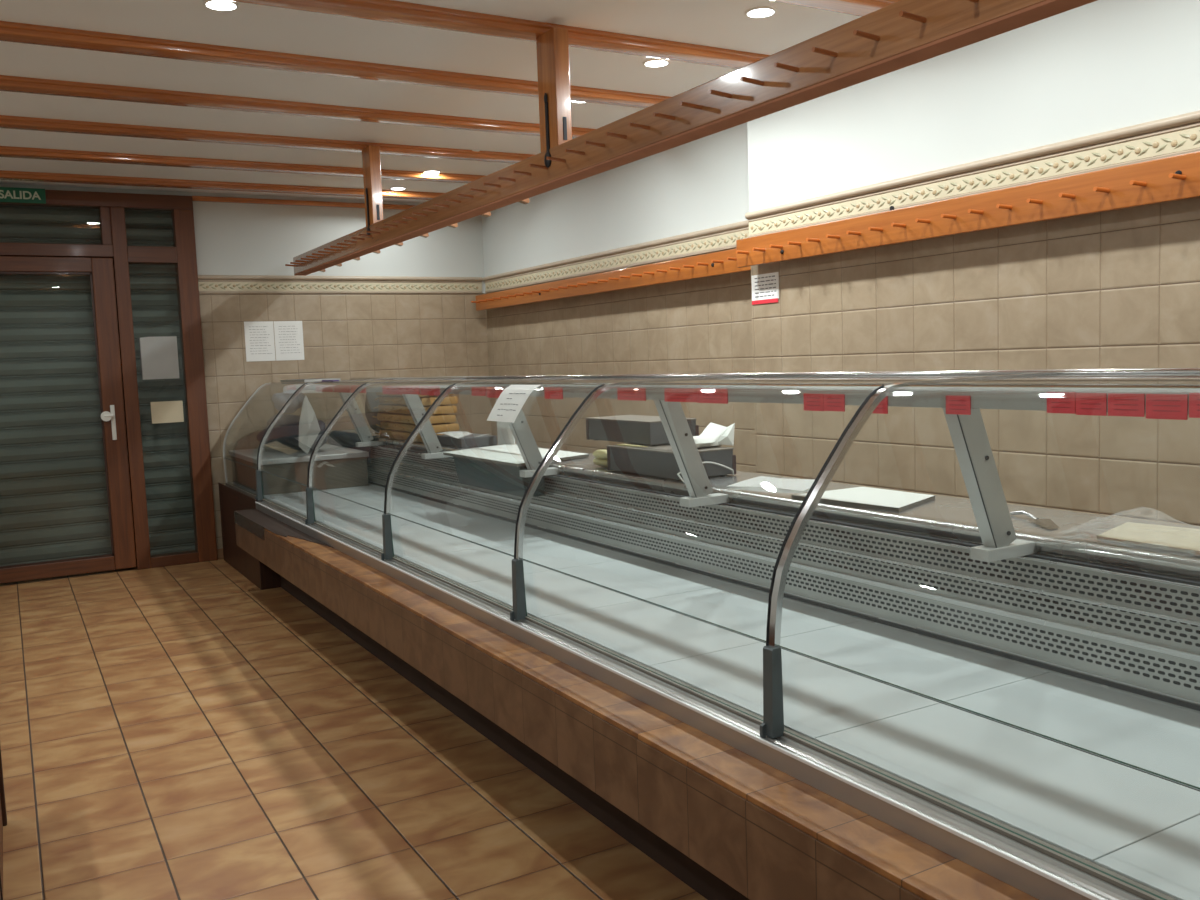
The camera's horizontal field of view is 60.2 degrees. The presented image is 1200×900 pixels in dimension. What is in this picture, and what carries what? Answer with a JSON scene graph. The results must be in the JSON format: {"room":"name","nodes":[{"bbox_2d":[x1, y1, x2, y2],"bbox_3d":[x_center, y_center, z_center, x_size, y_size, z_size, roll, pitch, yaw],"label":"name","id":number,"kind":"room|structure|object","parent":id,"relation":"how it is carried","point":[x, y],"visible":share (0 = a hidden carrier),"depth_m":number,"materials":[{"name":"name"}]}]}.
{"room":"food shop","nodes":[
{"label":"food shop","id":0,"kind":"room"},
{"bbox_2d":[0,183,491,548],"bbox_3d":[-3.324,-0.513,7.614,5.590,2.740,0.140,-5,6,-30],"label":"wall","id":1,"kind":"structure","parent":0,"point":[346,335],"depth_m":8.15,"materials":[{"name":"beige tile"}]},
{"bbox_2d":[0,190,217,583],"bbox_3d":[-3.741,-0.472,7.319,1.768,2.741,0.276,-5,6,-30],"label":"door","id":2,"kind":"structure","parent":1,"relation":"in","point":[89,483],"depth_m":7.41,"materials":[{"name":"brown wood"}]},
{"bbox_2d":[0,187,45,203],"bbox_3d":[-3.963,-1.723,6.989,0.385,0.100,0.018,-5,6,-30],"label":"exit sign","id":3,"kind":"object","parent":2,"relation":"attached to","point":[7,194],"visible":1,"depth_m":7.01,"materials":[{"name":"green plastic"}]},
{"bbox_2d":[138,336,178,379],"bbox_3d":[-3.209,-0.671,7.529,0.258,0.308,0.005,-5,6,-30],"label":"paper","id":4,"kind":"object","parent":2,"relation":"attached to","point":[159,355],"visible":1,"depth_m":7.53,"materials":[{"name":"grey paper"}]},
{"bbox_2d":[150,401,183,423],"bbox_3d":[-3.171,-0.278,7.580,0.218,0.157,0.002,-5,6,-30],"label":"card","id":5,"kind":"object","parent":2,"relation":"attached to","point":[164,411],"visible":1,"depth_m":7.58,"materials":[{"name":"beige paper"}]},
{"bbox_2d":[217,548,223,558],"bbox_3d":[-2.877,0.786,7.871,0.078,0.075,0.012,-5,6,-30],"label":"baseboard","id":6,"kind":"structure","parent":1,"relation":"attached to","point":[219,551],"depth_m":7.86,"materials":[{"name":"ceramic"}]},
{"bbox_2d":[244,321,275,361],"bbox_3d":[-2.606,-0.833,7.926,0.217,0.303,0.003,-5,6,-30],"label":"notice","id":7,"kind":"object","parent":1,"relation":"attached to","point":[259,335],"visible":1,"depth_m":7.92,"materials":[{"name":"white paper"}]},
{"bbox_2d":[274,321,303,360],"bbox_3d":[-2.414,-0.849,8.036,0.218,0.303,0.003,-5,6,-30],"label":"notice","id":8,"kind":"object","parent":1,"relation":"attached to","point":[289,345],"visible":1,"depth_m":8.03,"materials":[{"name":"white paper"}]},
{"bbox_2d":[192,196,415,209],"bbox_3d":[-1.998,-1.938,8.181,2.320,0.036,0.045,-5,6,-30],"label":"trim","id":9,"kind":"structure","parent":1,"relation":"attached to","point":[195,198],"depth_m":7.94,"materials":[{"name":"brown wood"}]},
{"bbox_2d":[198,275,482,292],"bbox_3d":[-1.993,-1.317,8.234,2.292,0.135,0.031,-5,6,-30],"label":"trim","id":10,"kind":"structure","parent":1,"relation":"attached to","point":[207,283],"depth_m":8.17,"materials":[{"name":"ceramic"}]},
{"bbox_2d":[0,558,706,899],"bbox_3d":[-0.907,1.170,3.661,5.590,0.100,10.500,-5,6,-30],"label":"floor","id":11,"kind":"structure","parent":0,"point":[192,731],"depth_m":3.65,"materials":[{"name":"tile"}]},
{"bbox_2d":[0,746,6,899],"bbox_3d":[-1.597,1.020,2.224,0.534,0.500,2.165,-5,6,-30],"label":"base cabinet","id":12,"kind":"object","parent":11,"relation":"on","point":[3,815],"visible":1,"depth_m":3.25,"materials":[{"name":"brown wood"}]},
{"bbox_2d":[234,509,1038,899],"bbox_3d":[-0.309,0.843,3.524,0.402,0.530,7.300,-5,6,-30],"label":"plinth","id":13,"kind":"object","parent":11,"relation":"on","point":[729,824],"depth_m":2.56,"materials":[{"name":"ceramic"}]},
{"bbox_2d":[218,368,1199,899],"bbox_3d":[-0.234,0.356,4.462,1.268,1.332,8.300,-5,6,-30],"label":"display case","id":14,"kind":"object","parent":11,"relation":"on","point":[1017,698],"visible":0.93,"depth_m":2.65,"materials":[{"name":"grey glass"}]},
{"bbox_2d":[228,444,368,494],"bbox_3d":[-2.185,0.125,7.454,0.735,0.237,1.090,-5,6,-30],"label":"storage box","id":15,"kind":"object","parent":14,"relation":"on","point":[334,466],"visible":0.88,"depth_m":7.06,"materials":[{"name":"metal"}]},
{"bbox_2d":[256,414,327,449],"bbox_3d":[-2.222,-0.132,7.502,0.463,0.267,0.822,-5,6,-30],"label":"folded cloth","id":16,"kind":"object","parent":15,"relation":"on","point":[285,432],"visible":0.75,"depth_m":7.28,"materials":[{"name":"fabric"}]},
{"bbox_2d":[271,390,304,412],"bbox_3d":[-2.264,-0.354,7.531,0.210,0.170,0.354,-5,6,-30],"label":"bag","id":17,"kind":"object","parent":16,"relation":"on","point":[279,400],"visible":0.85,"depth_m":7.43,"materials":[{"name":"white plastic"}]},
{"bbox_2d":[299,395,320,453],"bbox_3d":[-1.841,-0.162,6.557,0.088,0.379,0.124,1,6,29],"label":"folded paper","id":18,"kind":"object","parent":14,"relation":"hanging from","point":[309,429],"visible":1,"depth_m":6.53,"materials":[{"name":"white paper"}]},
{"bbox_2d":[280,378,340,381],"bbox_3d":[-2.089,-0.502,7.439,0.250,0.016,0.700,-5,6,-30],"label":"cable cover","id":19,"kind":"object","parent":14,"relation":"on","point":[316,379],"visible":0.86,"depth_m":7.19,"materials":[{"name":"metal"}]},
{"bbox_2d":[316,387,332,391],"bbox_3d":[-1.903,-0.425,7.132,0.004,0.046,0.431,-5,6,-30],"label":"price sticker","id":20,"kind":"object","parent":14,"relation":"attached to","point":[318,389],"visible":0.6,"depth_m":7.12,"materials":[{"name":"red paper"}]},
{"bbox_2d":[322,380,338,381],"bbox_3d":[-1.746,-0.448,6.698,0.040,0.010,0.270,-5,6,-30],"label":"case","id":21,"kind":"object","parent":14,"relation":"on","point":[322,380],"visible":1,"depth_m":6.64,"materials":[{"name":"plastic"}]},
{"bbox_2d":[334,386,349,392],"bbox_3d":[-1.690,-0.401,6.766,0.004,0.048,0.365,-5,6,-30],"label":"price sticker","id":22,"kind":"object","parent":14,"relation":"attached to","point":[336,389],"visible":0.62,"depth_m":6.74,"materials":[{"name":"red paper"}]},
{"bbox_2d":[328,430,377,463],"bbox_3d":[-1.818,-0.023,7.599,0.065,0.200,1.050,-5,6,-30],"label":"drape","id":23,"kind":"object","parent":14,"relation":"on","point":[338,438],"visible":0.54,"depth_m":7.63,"materials":[{"name":"fabric"}]},
{"bbox_2d":[350,386,365,392],"bbox_3d":[-1.510,-0.381,6.454,0.004,0.048,0.311,-5,6,-30],"label":"price sticker","id":24,"kind":"object","parent":14,"relation":"attached to","point":[353,388],"visible":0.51,"depth_m":6.49,"materials":[{"name":"red paper"}]},
{"bbox_2d":[365,392,386,431],"bbox_3d":[-1.575,-0.289,7.415,0.202,0.363,0.348,-5,6,-30],"label":"cloth bundle","id":25,"kind":"object","parent":14,"relation":"on","point":[370,403],"visible":0.38,"depth_m":7.34,"materials":[{"name":"grey fabric"}]},
{"bbox_2d":[382,386,401,394],"bbox_3d":[-1.186,-0.342,5.895,0.004,0.049,0.329,-5,6,-30],"label":"price sticker","id":26,"kind":"object","parent":14,"relation":"attached to","point":[386,390],"visible":0.7,"depth_m":5.89,"materials":[{"name":"red paper"}]},
{"bbox_2d":[375,429,444,442],"bbox_3d":[-1.241,-0.103,6.922,0.257,0.051,0.910,-5,6,-30],"label":"stack","id":27,"kind":"object","parent":14,"relation":"on","point":[388,433],"visible":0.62,"depth_m":6.89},
{"bbox_2d":[376,421,458,432],"bbox_3d":[-1.234,-0.161,6.922,0.257,0.051,0.911,-5,6,-30],"label":"stack","id":28,"kind":"object","parent":27,"relation":"on","point":[440,427],"visible":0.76,"depth_m":6.66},
{"bbox_2d":[372,413,455,423],"bbox_3d":[-1.254,-0.217,6.906,0.257,0.051,0.910,-5,6,-30],"label":"stack","id":29,"kind":"object","parent":28,"relation":"on","point":[392,417],"visible":0.78,"depth_m":6.65,"materials":[{"name":"beige food"}]},
{"bbox_2d":[373,404,456,414],"bbox_3d":[-1.247,-0.276,6.907,0.257,0.051,0.911,-5,6,-30],"label":"stack","id":30,"kind":"object","parent":29,"relation":"on","point":[389,408],"visible":0.69,"depth_m":6.70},
{"bbox_2d":[374,396,457,405],"bbox_3d":[-1.240,-0.334,6.907,0.257,0.051,0.911,-5,6,-30],"label":"stack","id":31,"kind":"object","parent":30,"relation":"on","point":[428,400],"visible":0.62,"depth_m":6.58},
{"bbox_2d":[376,392,453,396],"bbox_3d":[-1.261,-0.391,6.891,0.257,0.051,0.911,-5,6,-30],"label":"stack","id":32,"kind":"object","parent":31,"relation":"on","point":[377,393],"visible":0.17,"depth_m":6.84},
{"bbox_2d":[401,387,419,393],"bbox_3d":[-1.031,-0.327,5.629,0.004,0.047,0.284,-5,6,-30],"label":"price sticker","id":33,"kind":"object","parent":14,"relation":"attached to","point":[405,390],"visible":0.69,"depth_m":5.62,"materials":[{"name":"red paper"}]},
{"bbox_2d":[420,387,439,395],"bbox_3d":[-0.883,-0.308,5.374,0.004,0.050,0.273,-5,6,-30],"label":"price sticker","id":34,"kind":"object","parent":14,"relation":"attached to","point":[433,391],"visible":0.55,"depth_m":5.36,"materials":[{"name":"red paper"}]},
{"bbox_2d":[436,431,496,447],"bbox_3d":[-0.822,-0.069,6.246,0.250,0.072,0.420,-5,6,-30],"label":"paper tray","id":35,"kind":"object","parent":14,"relation":"on","point":[462,439],"visible":0.94,"depth_m":6.11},
{"bbox_2d":[471,387,485,395],"bbox_3d":[-0.567,-0.274,4.828,0.004,0.043,0.162,-5,6,-30],"label":"price sticker","id":36,"kind":"object","parent":14,"relation":"attached to","point":[476,391],"visible":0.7,"depth_m":4.82,"materials":[{"name":"red paper"}]},
{"bbox_2d":[486,387,502,397],"bbox_3d":[-0.476,-0.260,4.673,0.004,0.049,0.173,-5,6,-30],"label":"price sticker","id":37,"kind":"object","parent":14,"relation":"attached to","point":[492,392],"visible":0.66,"depth_m":4.67,"materials":[{"name":"red paper"}]},
{"bbox_2d":[453,456,544,496],"bbox_3d":[-0.491,0.118,5.223,0.200,0.151,0.830,-5,6,-30],"label":"bin","id":38,"kind":"object","parent":14,"relation":"attached to","point":[493,476],"visible":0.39,"depth_m":5.10,"materials":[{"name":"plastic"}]},
{"bbox_2d":[496,399,516,444],"bbox_3d":[-0.521,-0.157,5.980,0.060,0.272,0.230,-5,6,-30],"label":"card","id":39,"kind":"object","parent":14,"relation":"on","point":[504,433],"visible":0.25,"depth_m":5.98,"materials":[{"name":"white paper"}]},
{"bbox_2d":[487,385,539,422],"bbox_3d":[-0.329,-0.177,3.885,0.156,0.128,0.340,-5,6,-30],"label":"paper","id":40,"kind":"object","parent":14,"relation":"hanging from","point":[512,399],"visible":1,"depth_m":3.87,"materials":[{"name":"grey paper"}]},
{"bbox_2d":[443,444,588,466],"bbox_3d":[-0.453,0.022,5.354,0.470,0.014,1.100,-5,6,-30],"label":"cutting board","id":41,"kind":"object","parent":14,"relation":"on","point":[507,454],"visible":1,"depth_m":5.26,"materials":[{"name":"white plastic"}]},
{"bbox_2d":[544,387,562,398],"bbox_3d":[-0.188,-0.229,4.175,0.004,0.047,0.155,-5,6,-30],"label":"price sticker","id":42,"kind":"object","parent":14,"relation":"attached to","point":[550,392],"visible":1,"depth_m":4.17,"materials":[{"name":"red paper"}]},
{"bbox_2d":[592,449,606,466],"bbox_3d":[0.030,0.036,4.616,0.127,0.083,0.210,-5,6,-30],"label":"pack","id":43,"kind":"object","parent":14,"relation":"on","point":[601,455],"visible":0.5,"depth_m":4.57,"materials":[{"name":"plastic"}]},
{"bbox_2d":[617,388,645,400],"bbox_3d":[0.111,-0.198,3.660,0.004,0.045,0.186,-5,6,-30],"label":"price sticker","id":44,"kind":"object","parent":14,"relation":"attached to","point":[637,394],"visible":1,"depth_m":3.65,"materials":[{"name":"red paper"}]},
{"bbox_2d":[607,443,735,479],"bbox_3d":[0.287,0.041,4.303,0.280,0.112,0.547,-5,6,-30],"label":"box","id":45,"kind":"object","parent":14,"relation":"on","point":[659,460],"visible":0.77,"depth_m":4.14,"materials":[{"name":"black plastic"}]},
{"bbox_2d":[617,444,647,446],"bbox_3d":[0.141,-0.018,4.365,0.042,0.004,0.200,-5,6,-30],"label":"sheet","id":46,"kind":"object","parent":45,"relation":"on","point":[630,445],"visible":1,"depth_m":4.36,"materials":[{"name":"paper"}]},
{"bbox_2d":[586,415,698,445],"bbox_3d":[0.179,-0.090,4.603,0.250,0.105,0.547,-5,6,-30],"label":"box","id":47,"kind":"object","parent":45,"relation":"on","point":[635,429],"visible":0.86,"depth_m":4.47,"materials":[{"name":"black plastic"}]},
{"bbox_2d":[693,423,734,447],"bbox_3d":[0.410,-0.058,4.178,0.237,0.095,0.153,-5,6,-30],"label":"packet","id":48,"kind":"object","parent":45,"relation":"on","point":[714,434],"visible":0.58,"depth_m":4.16,"materials":[{"name":"paper"}]},
{"bbox_2d":[664,388,697,401],"bbox_3d":[0.265,-0.180,3.394,0.004,0.044,0.188,-5,6,-30],"label":"price sticker","id":49,"kind":"object","parent":14,"relation":"attached to","point":[670,394],"visible":1,"depth_m":3.39,"materials":[{"name":"red paper"}]},
{"bbox_2d":[677,462,733,482],"bbox_3d":[0.437,0.081,4.016,0.275,0.068,0.094,-5,6,-30],"label":"cable","id":50,"kind":"object","parent":14,"relation":"on","point":[679,476],"visible":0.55,"depth_m":4.07,"materials":[{"name":"plastic"}]},
{"bbox_2d":[697,388,727,403],"bbox_3d":[0.352,-0.170,3.244,0.004,0.046,0.156,-5,6,-30],"label":"price sticker","id":51,"kind":"object","parent":14,"relation":"attached to","point":[704,395],"visible":1,"depth_m":3.24,"materials":[{"name":"red paper"}]},
{"bbox_2d":[330,428,1199,579],"bbox_3d":[0.131,0.094,4.656,0.405,0.044,8.300,-5,6,-30],"label":"countertop","id":52,"kind":"structure","parent":14,"relation":"on","point":[1076,535],"depth_m":2.96,"materials":[{"name":"silver metal"}]},
{"bbox_2d":[729,476,814,490],"bbox_3d":[0.660,0.121,3.783,0.348,0.006,0.285,2,7,41],"label":"paper sheet","id":53,"kind":"object","parent":14,"relation":"on","point":[761,481],"visible":0.9,"depth_m":3.78,"materials":[{"name":"white paper"}]},
{"bbox_2d":[367,446,1199,702],"bbox_3d":[-0.050,0.269,4.562,0.016,0.250,8.300,-5,6,-30],"label":"grille","id":54,"kind":"object","parent":14,"relation":"attached to","point":[1136,631],"depth_m":2.97,"materials":[{"name":"silver metal"}]},
{"bbox_2d":[803,393,823,410],"bbox_3d":[0.587,-0.131,2.841,0.004,0.047,0.079,-5,6,-30],"label":"price sticker","id":55,"kind":"object","parent":14,"relation":"attached to","point":[812,402],"visible":1,"depth_m":2.84,"materials":[{"name":"red paper"}]},
{"bbox_2d":[823,394,844,411],"bbox_3d":[0.627,-0.127,2.771,0.004,0.046,0.079,-5,6,-30],"label":"price sticker","id":56,"kind":"object","parent":14,"relation":"attached to","point":[832,402],"visible":1,"depth_m":2.77,"materials":[{"name":"red paper"}]},
{"bbox_2d":[791,487,934,511],"bbox_3d":[0.877,0.156,3.309,0.310,0.012,0.440,-5,6,-30],"label":"cutting board","id":57,"kind":"object","parent":14,"relation":"on","point":[865,497],"visible":1,"depth_m":3.28,"materials":[{"name":"white plastic"}]},
{"bbox_2d":[873,396,887,413],"bbox_3d":[0.709,-0.116,2.631,0.004,0.046,0.060,-5,6,-30],"label":"price sticker","id":58,"kind":"object","parent":14,"relation":"attached to","point":[882,408],"visible":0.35,"depth_m":2.62,"materials":[{"name":"red paper"}]},
{"bbox_2d":[946,395,970,414],"bbox_3d":[0.835,-0.105,2.412,0.004,0.044,0.071,-5,6,-30],"label":"price sticker","id":59,"kind":"object","parent":14,"relation":"attached to","point":[960,405],"visible":1,"depth_m":2.41,"materials":[{"name":"red paper"}]},
{"bbox_2d":[1010,510,1058,528],"bbox_3d":[1.182,0.185,2.795,0.063,0.019,0.257,-2,5,-3],"label":"spatula","id":60,"kind":"object","parent":14,"relation":"on","point":[1047,523],"visible":1,"depth_m":2.78,"materials":[{"name":"silver metal"}]},
{"bbox_2d":[1047,392,1075,413],"bbox_3d":[0.970,-0.100,2.177,0.004,0.045,0.067,-5,6,-30],"label":"price sticker","id":61,"kind":"object","parent":14,"relation":"attached to","point":[1057,402],"visible":1,"depth_m":2.17,"materials":[{"name":"red paper"}]},
{"bbox_2d":[1076,393,1106,415],"bbox_3d":[1.005,-0.094,2.118,0.004,0.046,0.068,-5,6,-30],"label":"price sticker","id":62,"kind":"object","parent":14,"relation":"attached to","point":[1086,403],"visible":1,"depth_m":2.11,"materials":[{"name":"red paper"}]},
{"bbox_2d":[1108,393,1144,416],"bbox_3d":[1.043,-0.089,2.052,0.004,0.045,0.076,-5,6,-30],"label":"price sticker","id":63,"kind":"object","parent":14,"relation":"attached to","point":[1119,404],"visible":1,"depth_m":2.05,"materials":[{"name":"red paper"}]},
{"bbox_2d":[1097,522,1199,554],"bbox_3d":[1.389,0.210,2.452,0.295,0.008,0.420,-5,6,-30],"label":"board","id":64,"kind":"object","parent":14,"relation":"on","point":[1180,539],"visible":1,"depth_m":2.47,"materials":[{"name":"beige wood"}]},
{"bbox_2d":[1146,394,1187,419],"bbox_3d":[1.085,-0.083,1.981,0.004,0.048,0.081,-5,6,-30],"label":"price sticker","id":65,"kind":"object","parent":14,"relation":"attached to","point":[1158,406],"visible":1,"depth_m":1.98,"materials":[{"name":"red paper"}]},
{"bbox_2d":[1189,393,1199,417],"bbox_3d":[1.127,-0.082,1.906,0.004,0.046,0.084,-5,6,-30],"label":"price sticker","id":66,"kind":"object","parent":14,"relation":"attached to","point":[1194,398],"visible":1,"depth_m":1.93,"materials":[{"name":"red paper"}]},
{"bbox_2d":[0,0,861,201],"bbox_3d":[-1.012,-1.658,3.414,5.590,0.100,10.500,-5,6,-30],"label":"ceiling","id":67,"kind":"structure","parent":0,"point":[724,24],"depth_m":4.72,"materials":[{"name":"paint"}]},
{"bbox_2d":[203,0,238,11],"bbox_3d":[-1.381,-1.621,3.770,0.126,0.007,0.126,-5,6,-30],"label":"recessed light","id":68,"kind":"object","parent":67,"relation":"in","point":[217,5],"visible":0.99,"depth_m":3.77,"materials":[{"name":"white glass"}]},
{"bbox_2d":[0,170,443,199],"bbox_3d":[-3.124,-1.829,7.067,5.390,0.040,0.139,-5,6,-30],"label":"ceiling beam","id":69,"kind":"structure","parent":67,"relation":"attached to","point":[4,175],"depth_m":7.21,"materials":[{"name":"brown wood"}]},
{"bbox_2d":[0,146,484,182],"bbox_3d":[-2.728,-1.784,6.385,5.390,0.040,0.139,-5,6,-30],"label":"ceiling beam","id":70,"kind":"structure","parent":67,"relation":"attached to","point":[5,151],"depth_m":6.51,"materials":[{"name":"brown wood"}]},
{"bbox_2d":[0,115,533,162],"bbox_3d":[-2.333,-1.739,5.702,5.390,0.040,0.139,-5,6,-30],"label":"ceiling beam","id":71,"kind":"structure","parent":67,"relation":"attached to","point":[9,122],"depth_m":5.83,"materials":[{"name":"brown wood"}]},
{"bbox_2d":[285,0,1096,275],"bbox_3d":[-0.069,-1.352,3.946,0.219,0.592,8.840,-5,6,-30],"label":"peg rail","id":72,"kind":"object","parent":71,"relation":"hanging from","point":[900,34],"visible":1,"depth_m":3.33,"materials":[{"name":"brown wood"}]},
{"bbox_2d":[0,75,594,138],"bbox_3d":[-1.937,-1.694,5.020,5.390,0.040,0.139,-5,6,-30],"label":"ceiling beam","id":73,"kind":"structure","parent":67,"relation":"attached to","point":[7,83],"depth_m":5.12,"materials":[{"name":"brown wood"}]},
{"bbox_2d":[0,21,670,107],"bbox_3d":[-1.541,-1.649,4.338,5.390,0.040,0.139,-5,6,-30],"label":"ceiling beam","id":74,"kind":"structure","parent":67,"relation":"attached to","point":[9,31],"depth_m":4.42,"materials":[{"name":"brown wood"}]},
{"bbox_2d":[389,187,405,189],"bbox_3d":[-1.521,-1.968,7.788,0.126,0.007,0.126,-5,6,-30],"label":"recessed light","id":75,"kind":"object","parent":67,"relation":"in","point":[391,188],"visible":1,"depth_m":7.78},
{"bbox_2d":[423,170,440,173],"bbox_3d":[-1.165,-1.927,7.175,0.126,0.007,0.126,-5,6,-30],"label":"recessed light","id":76,"kind":"object","parent":67,"relation":"in","point":[425,171],"visible":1,"depth_m":7.15,"materials":[{"name":"white glass"}]},
{"bbox_2d":[228,0,769,68],"bbox_3d":[-1.228,-1.596,3.608,5.200,0.040,0.139,-5,6,-30],"label":"ceiling beam","id":77,"kind":"structure","parent":67,"relation":"attached to","point":[392,11],"depth_m":4.06,"materials":[{"name":"brown wood"}]},
{"bbox_2d":[643,59,669,67],"bbox_3d":[0.257,-1.765,4.722,0.126,0.007,0.126,-5,6,-30],"label":"recessed light","id":78,"kind":"object","parent":67,"relation":"in","point":[652,63],"visible":0.99,"depth_m":4.72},
{"bbox_2d":[745,6,776,18],"bbox_3d":[0.633,-1.722,4.074,0.126,0.007,0.126,-5,6,-30],"label":"recessed light","id":79,"kind":"object","parent":67,"relation":"in","point":[763,11],"visible":1,"depth_m":4.07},
{"bbox_2d":[772,0,899,15],"bbox_3d":[-0.832,-1.551,2.926,5.200,0.040,0.139,-5,6,-30],"label":"ceiling beam","id":80,"kind":"structure","parent":67,"relation":"attached to","point":[852,7],"depth_m":3.93,"materials":[{"name":"brown wood"}]},
{"bbox_2d":[482,0,1199,526],"bbox_3d":[1.466,-0.430,4.643,0.310,2.740,9.800,-5,6,-30],"label":"wall","id":81,"kind":"structure","parent":0,"point":[1114,289],"depth_m":4.43,"materials":[{"name":"beige tile"}]},
{"bbox_2d":[471,249,750,310],"bbox_3d":[-0.083,-1.129,7.096,0.207,0.126,3.730,-5,6,-30],"label":"peg rail","id":82,"kind":"object","parent":81,"relation":"attached to","point":[722,262],"visible":0.96,"depth_m":6.65,"materials":[{"name":"orange wood"}]},
{"bbox_2d":[483,220,748,292],"bbox_3d":[-0.024,-1.295,7.146,0.031,0.135,3.825,-5,6,-30],"label":"trim","id":83,"kind":"structure","parent":81,"relation":"attached to","point":[723,237],"depth_m":6.79,"materials":[{"name":"ceramic"}]},
{"bbox_2d":[751,272,778,304],"bbox_3d":[0.851,-0.832,5.335,0.004,0.151,0.216,-5,6,-30],"label":"card","id":84,"kind":"object","parent":81,"relation":"attached to","point":[765,287],"visible":1,"depth_m":5.33,"materials":[{"name":"white paper"}]},
{"bbox_2d":[736,151,1199,267],"bbox_3d":[1.754,-0.900,3.583,0.172,0.142,4.135,-5,6,-30],"label":"peg rail","id":85,"kind":"object","parent":81,"relation":"attached to","point":[1173,178],"visible":1,"depth_m":3.97,"materials":[{"name":"orange wood"}]},
{"bbox_2d":[745,110,1199,237],"bbox_3d":[2.253,-1.002,2.841,0.031,0.135,5.925,-5,6,-30],"label":"trim","id":86,"kind":"structure","parent":81,"relation":"attached to","point":[1179,134],"depth_m":4.04,"materials":[{"name":"ceramic"}]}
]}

